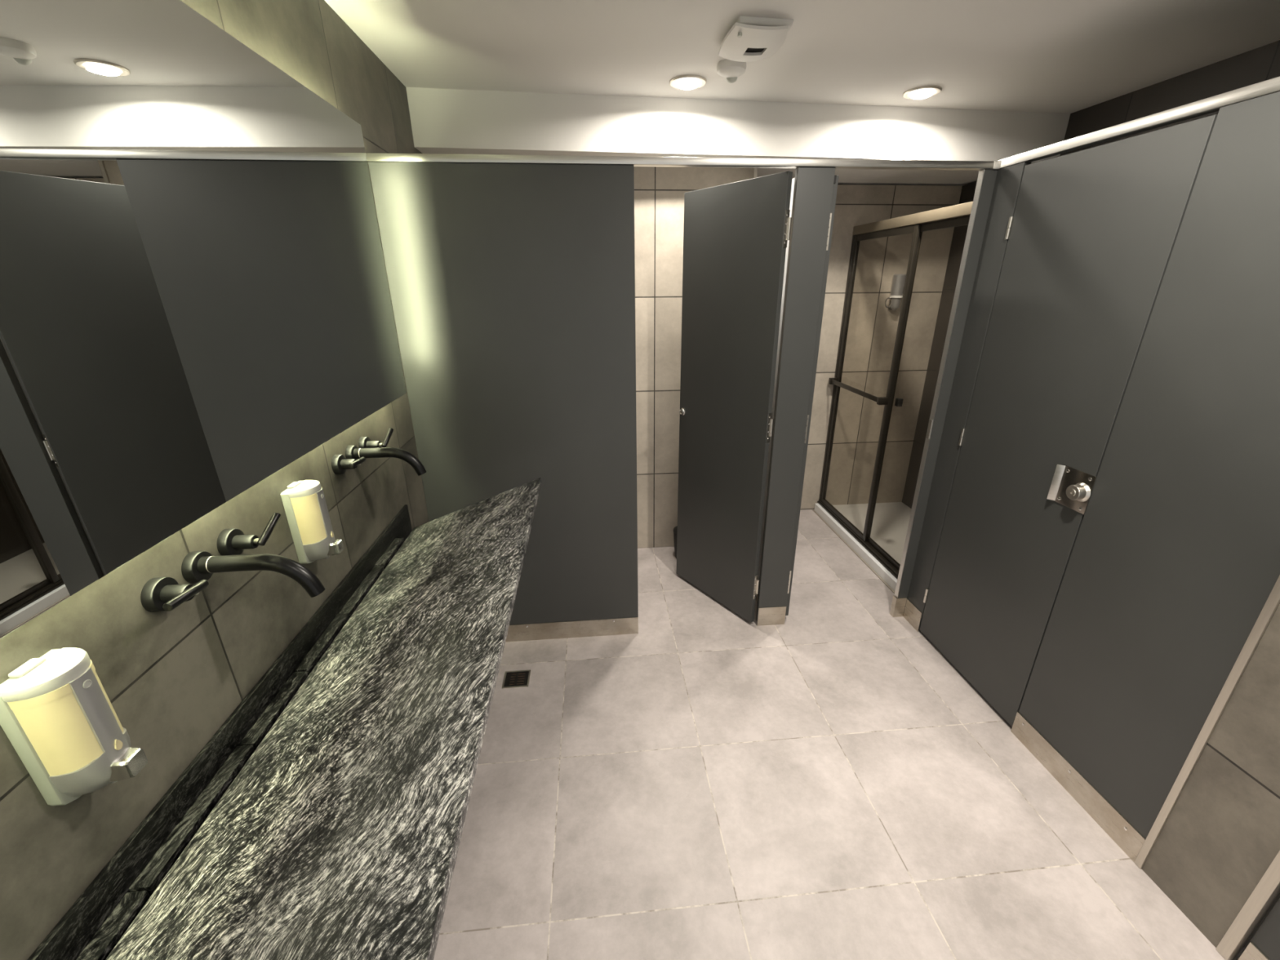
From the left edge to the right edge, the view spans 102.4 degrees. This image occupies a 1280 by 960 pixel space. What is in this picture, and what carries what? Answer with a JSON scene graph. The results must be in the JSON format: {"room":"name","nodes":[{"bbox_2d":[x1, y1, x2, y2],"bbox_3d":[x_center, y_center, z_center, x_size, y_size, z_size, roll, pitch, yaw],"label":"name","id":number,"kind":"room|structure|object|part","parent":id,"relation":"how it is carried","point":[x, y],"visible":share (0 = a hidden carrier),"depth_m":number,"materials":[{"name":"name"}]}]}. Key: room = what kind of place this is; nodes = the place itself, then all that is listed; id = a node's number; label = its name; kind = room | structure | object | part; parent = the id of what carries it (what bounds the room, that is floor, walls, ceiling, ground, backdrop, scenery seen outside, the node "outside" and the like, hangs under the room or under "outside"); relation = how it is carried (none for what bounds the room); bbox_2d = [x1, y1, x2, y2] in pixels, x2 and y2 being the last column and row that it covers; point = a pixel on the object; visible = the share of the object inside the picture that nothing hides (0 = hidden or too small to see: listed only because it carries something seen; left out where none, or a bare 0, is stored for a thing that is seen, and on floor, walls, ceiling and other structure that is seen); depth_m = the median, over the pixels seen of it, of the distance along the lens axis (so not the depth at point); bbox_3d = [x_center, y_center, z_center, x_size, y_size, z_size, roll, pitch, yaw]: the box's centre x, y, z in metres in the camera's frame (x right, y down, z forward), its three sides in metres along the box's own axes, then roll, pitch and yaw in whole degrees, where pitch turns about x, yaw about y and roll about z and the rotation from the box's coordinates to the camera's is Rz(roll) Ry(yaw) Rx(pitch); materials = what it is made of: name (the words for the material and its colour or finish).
{"room":"public restroom","nodes":[
{"label":"public restroom","id":0,"kind":"room"},
{"bbox_2d":[0,0,429,959],"bbox_3d":[-0.862,-0.023,1.217,0.100,2.300,4.433,-2,21,-5],"label":"wall","id":1,"kind":"structure","parent":0,"point":[171,679],"depth_m":0.92,"materials":[{"name":"tile"}]},
{"bbox_2d":[0,647,147,805],"bbox_3d":[-0.712,0.317,0.661,0.080,0.200,0.083,-2,21,-5],"label":"soap dispenser","id":2,"kind":"object","parent":1,"relation":"attached to","point":[57,714],"visible":1,"depth_m":0.63,"materials":[{"name":"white plastic"}]},
{"bbox_3d":[-0.743,0.321,0.659,0.018,0.193,0.083,-2,21,-5],"label":"plate","id":3,"kind":"part","parent":2,"relation":"part of","materials":[{"name":"white plastic"}]},
{"bbox_3d":[-0.714,0.235,0.629,0.050,0.015,0.081,-2,21,-5],"label":"lid","id":4,"kind":"part","parent":2,"relation":"part of","materials":[{"name":"beige plastic"}]},
{"bbox_3d":[-0.712,0.298,0.654,0.047,0.119,0.077,-2,21,-5],"label":"soap tank","id":5,"kind":"part","parent":2,"relation":"part of","materials":[{"name":"yellow plastic"}]},
{"bbox_2d":[0,0,406,639],"bbox_3d":[-0.740,-0.264,0.587,0.054,0.795,2.296,-2,21,-5],"label":"mirror","id":6,"kind":"object","parent":1,"relation":"attached to","point":[195,301],"visible":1,"depth_m":0.78,"materials":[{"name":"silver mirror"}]},
{"bbox_2d":[140,512,325,612],"bbox_3d":[-0.675,0.163,0.904,0.205,0.112,0.287,-2,21,-5],"label":"faucet","id":7,"kind":"object","parent":1,"relation":"attached to","point":[164,593],"visible":1,"depth_m":0.89,"materials":[{"name":"black metal"}]},
{"bbox_3d":[-0.737,0.181,0.821,0.034,0.028,0.028,-2,21,-5],"label":"handle","id":8,"kind":"part","parent":7,"relation":"part of","materials":[{"name":"black metal"}]},
{"bbox_3d":[-0.701,0.177,0.796,0.013,0.021,0.079,-3,21,-6],"label":"lever","id":9,"kind":"part","parent":7,"relation":"part of","materials":[{"name":"black metal"}]},
{"bbox_3d":[-0.753,0.119,0.983,0.034,0.028,0.028,-2,21,-5],"label":"handle","id":10,"kind":"part","parent":7,"relation":"part of","materials":[{"name":"black metal"}]},
{"bbox_3d":[-0.668,0.172,0.916,0.188,0.088,0.029,-2,21,-5],"label":"spout","id":11,"kind":"part","parent":7,"relation":"part of","materials":[{"name":"black metal"}]},
{"bbox_3d":[-0.717,0.095,0.996,0.013,0.049,0.061,2,21,7],"label":"lever","id":12,"kind":"part","parent":7,"relation":"part of","materials":[{"name":"black metal"}]},
{"bbox_2d":[27,477,541,959],"bbox_3d":[-0.527,0.500,1.151,0.512,0.450,1.720,-2,21,-5],"label":"sink","id":13,"kind":"object","parent":1,"relation":"attached to","point":[324,818],"visible":1,"depth_m":0.81,"materials":[{"name":"stone"}]},
{"bbox_2d":[280,480,344,564],"bbox_3d":[-0.767,0.101,1.223,0.080,0.200,0.083,-2,21,-5],"label":"soap dispenser","id":14,"kind":"object","parent":1,"relation":"attached to","point":[304,504],"visible":1,"depth_m":1.19,"materials":[{"name":"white plastic"}]},
{"bbox_3d":[-0.798,0.105,1.222,0.018,0.193,0.083,-2,21,-5],"label":"plate","id":15,"kind":"part","parent":14,"relation":"part of","materials":[{"name":"white plastic"}]},
{"bbox_3d":[-0.770,0.019,1.192,0.050,0.015,0.081,-2,21,-5],"label":"lid","id":16,"kind":"part","parent":14,"relation":"part of","materials":[{"name":"beige plastic"}]},
{"bbox_3d":[-0.767,0.082,1.216,0.047,0.119,0.077,-2,21,-5],"label":"soap tank","id":17,"kind":"part","parent":14,"relation":"part of","materials":[{"name":"yellow plastic"}]},
{"bbox_2d":[331,427,426,475],"bbox_3d":[-0.733,-0.061,1.489,0.205,0.112,0.287,-2,21,-5],"label":"faucet","id":18,"kind":"object","parent":1,"relation":"attached to","point":[354,456],"visible":1,"depth_m":1.48,"materials":[{"name":"black metal"}]},
{"bbox_3d":[-0.795,-0.044,1.406,0.034,0.028,0.028,-2,21,-5],"label":"handle","id":19,"kind":"part","parent":18,"relation":"part of","materials":[{"name":"black metal"}]},
{"bbox_3d":[-0.758,-0.047,1.381,0.013,0.021,0.079,-3,21,-6],"label":"lever","id":20,"kind":"part","parent":18,"relation":"part of","materials":[{"name":"black metal"}]},
{"bbox_3d":[-0.811,-0.106,1.568,0.034,0.028,0.028,-2,21,-5],"label":"handle","id":21,"kind":"part","parent":18,"relation":"part of","materials":[{"name":"black metal"}]},
{"bbox_3d":[-0.775,-0.130,1.580,0.013,0.049,0.061,2,21,7],"label":"lever","id":22,"kind":"part","parent":18,"relation":"part of","materials":[{"name":"black metal"}]},
{"bbox_3d":[-0.725,-0.053,1.501,0.188,0.088,0.029,-2,21,-5],"label":"spout","id":23,"kind":"part","parent":18,"relation":"part of","materials":[{"name":"black metal"}]},
{"bbox_2d":[634,166,753,548],"bbox_3d":[-0.220,-0.641,3.114,1.542,2.083,0.583,-2,21,-5],"label":"wall","id":24,"kind":"structure","parent":0,"point":[659,191],"depth_m":2.77,"materials":[{"name":"tile"}]},
{"bbox_2d":[753,168,757,177],"bbox_3d":[0.576,-0.567,2.907,0.017,2.083,0.018,-2,21,-5],"label":"trim","id":25,"kind":"structure","parent":24,"relation":"attached to","point":[755,170],"depth_m":2.54,"materials":[{"name":"white metal"}]},
{"bbox_2d":[405,87,1070,186],"bbox_3d":[0.529,-1.700,2.636,3.037,0.207,0.852,-2,21,-5],"label":"wall","id":26,"kind":"structure","parent":0,"point":[443,121],"depth_m":2.29,"materials":[{"name":"white paint"}]},
{"bbox_2d":[324,0,1279,113],"bbox_3d":[0.692,-1.205,0.916,3.237,0.100,4.433,-2,21,-5],"label":"ceiling","id":27,"kind":"structure","parent":0,"point":[1059,56],"depth_m":1.73,"materials":[{"name":"white paint"}]},
{"bbox_2d":[669,74,706,89],"bbox_3d":[0.190,-1.569,2.043,0.147,0.022,0.147,-2,21,-5],"label":"recessed light","id":28,"kind":"object","parent":27,"relation":"in","point":[688,82],"visible":1,"depth_m":2.02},
{"bbox_3d":[0.190,-1.569,2.043,0.097,0.022,0.097,-2,21,-5],"label":"bulb","id":29,"kind":"part","parent":28,"relation":"part of","materials":[{"name":"white glass"}]},
{"bbox_2d":[716,58,746,83],"bbox_3d":[0.334,-1.497,1.885,0.108,0.045,0.108,-14,25,-31],"label":"sensor","id":30,"kind":"object","parent":27,"relation":"attached to","point":[729,69],"visible":0.98,"depth_m":1.86,"materials":[{"name":"white plastic"}]},
{"bbox_2d":[718,15,793,62],"bbox_3d":[0.366,-1.410,1.659,0.207,0.045,0.277,-2,21,-5],"label":"emergency light","id":31,"kind":"object","parent":27,"relation":"attached to","point":[751,38],"visible":1,"depth_m":1.60,"materials":[{"name":"white plastic"}]},
{"bbox_3d":[0.377,-1.428,1.665,0.183,0.017,0.255,-2,21,-5],"label":"frame","id":32,"kind":"part","parent":31,"relation":"part of","materials":[{"name":"white plastic"}]},
{"bbox_2d":[902,85,942,99],"bbox_3d":[1.188,-1.625,2.171,0.147,0.022,0.147,-2,21,-5],"label":"recessed light","id":33,"kind":"object","parent":27,"relation":"in","point":[924,91],"visible":1,"depth_m":2.14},
{"bbox_3d":[1.188,-1.625,2.171,0.097,0.022,0.097,-2,21,-5],"label":"bulb","id":34,"kind":"part","parent":33,"relation":"part of","materials":[{"name":"white glass"}]},
{"bbox_2d":[433,509,1244,959],"bbox_3d":[0.708,1.036,1.778,3.237,0.100,4.433,-2,21,-5],"label":"floor","id":35,"kind":"structure","parent":0,"point":[706,781],"depth_m":1.62,"materials":[{"name":"tile"}]},
{"bbox_2d":[368,161,638,642],"bbox_3d":[-0.450,-0.160,2.076,0.874,1.933,0.031,-2,21,-5],"label":"partition panel","id":36,"kind":"object","parent":35,"relation":"on","point":[512,286],"visible":0.92,"depth_m":1.95,"materials":[{"name":"grey laminate"}]},
{"bbox_3d":[-0.443,0.704,2.396,0.873,0.091,0.003,-2,21,-5],"label":"kick plate","id":37,"kind":"part","parent":36,"relation":"part of","materials":[{"name":"silver metal"}]},
{"bbox_2d":[365,152,1000,170],"bbox_3d":[0.201,-1.098,1.778,2.194,0.025,0.043,-2,21,-5],"label":"rail","id":38,"kind":"object","parent":36,"relation":"on","point":[668,162],"visible":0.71,"depth_m":1.76,"materials":[{"name":"metal"}]},
{"bbox_2d":[502,670,530,688],"bbox_3d":[-0.520,0.839,2.170,0.108,0.002,0.098,-2,21,-5],"label":"floor drain","id":39,"kind":"object","parent":35,"relation":"on","point":[520,678],"visible":1,"depth_m":2.17,"materials":[{"name":"metal"}]},
{"bbox_2d":[673,525,677,558],"bbox_3d":[0.273,0.372,3.094,0.150,0.200,0.150,-2,21,-5],"label":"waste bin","id":40,"kind":"object","parent":35,"relation":"on","point":[675,529],"visible":0.15,"depth_m":3.06,"materials":[{"name":"black plastic"}]},
{"bbox_3d":[0.273,0.293,3.063,0.150,0.029,0.150,-2,21,-5],"label":"lid","id":41,"kind":"part","parent":40,"relation":"part of","materials":[{"name":"black plastic"}]},
{"bbox_2d":[675,171,792,622],"bbox_3d":[0.370,-0.277,2.363,0.044,1.906,0.572,-15,26,-34],"label":"door","id":42,"kind":"structure","parent":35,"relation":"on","point":[736,234],"depth_m":2.27,"materials":[{"name":"grey laminate"}]},
{"bbox_3d":[0.208,-0.339,2.553,0.020,0.035,0.035,-15,25,-33],"label":"lock knob","id":43,"kind":"part","parent":42,"relation":"part of","materials":[{"name":"silver metal"}]},
{"bbox_2d":[755,167,835,626],"bbox_3d":[0.628,-0.202,2.167,0.136,1.933,0.028,-2,21,-5],"label":"pilaster","id":44,"kind":"object","parent":35,"relation":"on","point":[813,186],"visible":1,"depth_m":2.07,"materials":[{"name":"grey laminate"}]},
{"bbox_3d":[0.635,0.657,2.484,0.135,0.101,0.003,-2,21,-5],"label":"kick plate","id":45,"kind":"part","parent":44,"relation":"part of","materials":[{"name":"silver metal"}]},
{"bbox_2d":[755,177,795,602],"bbox_3d":[0.594,-0.350,2.552,0.026,1.933,0.797,-2,21,-5],"label":"partition panel","id":46,"kind":"object","parent":44,"relation":"attached to","point":[793,179],"visible":0.02,"depth_m":2.27,"materials":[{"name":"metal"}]},
{"bbox_2d":[785,174,838,615],"bbox_3d":[0.684,-0.312,2.445,0.026,1.888,0.560,-2,21,-5],"label":"door","id":47,"kind":"structure","parent":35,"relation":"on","point":[836,177],"depth_m":2.11,"materials":[{"name":"grey laminate"}]},
{"bbox_2d":[812,502,911,593],"bbox_3d":[1.653,0.399,3.198,0.684,0.057,1.248,-2,21,-5],"label":"shower tray","id":48,"kind":"object","parent":35,"relation":"on","point":[891,521],"visible":0.42,"depth_m":3.40,"materials":[{"name":"white plastic"}]},
{"bbox_2d":[817,201,973,578],"bbox_3d":[1.357,-0.459,2.839,0.112,1.806,1.247,-2,21,-5],"label":"shower door frame","id":49,"kind":"structure","parent":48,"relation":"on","point":[958,215],"depth_m":2.89,"materials":[{"name":"brown metal"}]},
{"bbox_3d":[1.333,-0.548,3.103,0.015,1.730,0.638,-2,21,-5],"label":"sliding panel","id":50,"kind":"part","parent":49,"relation":"part of","materials":[{"name":"brown metal"}]},
{"bbox_3d":[1.404,-0.421,2.791,0.028,0.042,0.029,-2,21,-5],"label":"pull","id":51,"kind":"part","parent":49,"relation":"part of","materials":[{"name":"black rubber"}]},
{"bbox_3d":[1.405,-0.342,2.567,0.015,1.730,0.593,-2,21,-5],"label":"sliding panel","id":52,"kind":"part","parent":49,"relation":"part of","materials":[{"name":"brown metal"}]},
{"bbox_2d":[889,168,998,617],"bbox_3d":[1.645,-0.242,2.252,0.801,1.933,0.029,-2,21,-5],"label":"pilaster","id":53,"kind":"object","parent":35,"relation":"on","point":[986,180],"visible":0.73,"depth_m":2.13,"materials":[{"name":"grey laminate"}]},
{"bbox_3d":[1.281,0.628,2.536,0.050,0.108,0.003,-2,21,-5],"label":"kick plate","id":54,"kind":"part","parent":53,"relation":"part of","materials":[{"name":"silver metal"}]},
{"bbox_3d":[1.250,-0.219,2.222,0.002,0.083,0.017,-2,21,-5],"label":"strike plate","id":55,"kind":"part","parent":53,"relation":"part of","materials":[{"name":"silver metal"}]},
{"bbox_2d":[903,161,1031,631],"bbox_3d":[1.321,-0.203,2.156,0.028,1.933,0.124,-2,21,-5],"label":"partition panel","id":56,"kind":"object","parent":35,"relation":"on","point":[1008,179],"visible":0.92,"depth_m":2.07,"materials":[{"name":"grey laminate"}]},
{"bbox_3d":[1.314,0.651,2.481,0.003,0.104,0.120,-2,21,-5],"label":"kick plate","id":57,"kind":"part","parent":56,"relation":"part of","materials":[{"name":"silver metal"}]},
{"bbox_2d":[920,114,1217,726],"bbox_3d":[1.337,-0.078,1.826,0.060,1.906,0.589,-2,21,-5],"label":"door","id":58,"kind":"structure","parent":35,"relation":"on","point":[1092,234],"depth_m":1.70,"materials":[{"name":"grey laminate"}]},
{"bbox_3d":[1.362,0.030,1.612,0.003,0.124,0.107,-2,21,-5],"label":"lock plate","id":59,"kind":"part","parent":58,"relation":"part of","materials":[{"name":"metal"}]},
{"bbox_3d":[1.347,0.038,1.588,0.032,0.060,0.060,-2,21,-5],"label":"knob","id":60,"kind":"part","parent":58,"relation":"part of","materials":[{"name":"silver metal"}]},
{"bbox_2d":[1010,91,1279,862],"bbox_3d":[1.399,0.109,1.342,0.032,1.933,0.463,-2,21,-5],"label":"partition panel","id":61,"kind":"object","parent":35,"relation":"on","point":[1174,563],"visible":0.98,"depth_m":1.32,"materials":[{"name":"grey laminate"}]},
{"bbox_3d":[1.394,0.968,1.671,0.004,0.094,0.463,-2,21,-5],"label":"kick plate","id":62,"kind":"part","parent":61,"relation":"part of","materials":[{"name":"silver metal"}]},
{"bbox_2d":[998,76,1279,168],"bbox_3d":[1.363,-0.938,1.333,0.033,0.028,1.199,-2,21,-5],"label":"rail","id":63,"kind":"object","parent":61,"relation":"on","point":[1213,104],"visible":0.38,"depth_m":1.35,"materials":[{"name":"metal"}]},
{"bbox_2d":[1141,602,1279,947],"bbox_3d":[1.838,0.043,0.993,0.839,2.300,0.200,-2,21,-5],"label":"wall pier","id":64,"kind":"object","parent":35,"relation":"on","point":[1220,836],"visible":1,"depth_m":1.24,"materials":[{"name":"tile"}]},
{"bbox_2d":[1133,575,1279,868],"bbox_3d":[1.417,0.024,1.052,0.022,2.300,0.018,-2,21,-5],"label":"trim","id":65,"kind":"structure","parent":64,"relation":"attached to","point":[1273,601],"depth_m":1.26,"materials":[{"name":"beige metal"}]},
{"bbox_2d":[1215,850,1279,959],"bbox_3d":[1.436,0.098,0.858,0.022,2.300,0.025,-2,21,-5],"label":"trim","id":66,"kind":"structure","parent":64,"relation":"attached to","point":[1266,891],"depth_m":1.21,"materials":[{"name":"beige metal"}]},
{"bbox_2d":[1237,897,1279,959],"bbox_3d":[1.518,0.530,0.244,0.029,1.933,1.428,-2,21,-5],"label":"partition panel","id":67,"kind":"object","parent":35,"relation":"on","point":[1264,944],"visible":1,"depth_m":1.19,"materials":[{"name":"grey laminate"}]},
{"bbox_3d":[1.512,1.391,0.572,0.004,0.091,1.425,-2,21,-5],"label":"kick plate","id":68,"kind":"part","parent":67,"relation":"part of","materials":[{"name":"silver metal"}]},
{"bbox_2d":[800,184,962,510],"bbox_3d":[1.271,-0.781,3.451,1.495,2.083,0.129,-2,21,-5],"label":"wall","id":69,"kind":"structure","parent":0,"point":[872,327],"depth_m":3.36,"materials":[{"name":"tile"}]},
{"bbox_2d":[884,274,906,310],"bbox_3d":[1.599,-1.175,3.220,0.100,0.212,0.092,12,24,29],"label":"dispenser","id":70,"kind":"object","parent":69,"relation":"attached to","point":[898,281],"visible":0.94,"depth_m":3.19,"materials":[{"name":"plastic"}]},
{"bbox_3d":[1.605,-1.211,3.193,0.077,0.125,0.077,-2,21,-5],"label":"tank","id":71,"kind":"part","parent":70,"relation":"part of","materials":[{"name":"silver metal"}]},
{"bbox_2d":[902,182,977,508],"bbox_3d":[2.033,-0.563,2.868,0.091,2.083,1.250,-2,21,-5],"label":"wall","id":72,"kind":"structure","parent":0,"point":[967,193],"depth_m":3.35,"materials":[{"name":"tile"}]},
{"bbox_2d":[1060,40,1279,155],"bbox_3d":[2.261,-0.146,1.477,0.100,2.300,4.433,-2,21,-5],"label":"wall","id":73,"kind":"structure","parent":0,"point":[1261,64],"depth_m":2.01,"materials":[{"name":"tile"}]}
]}

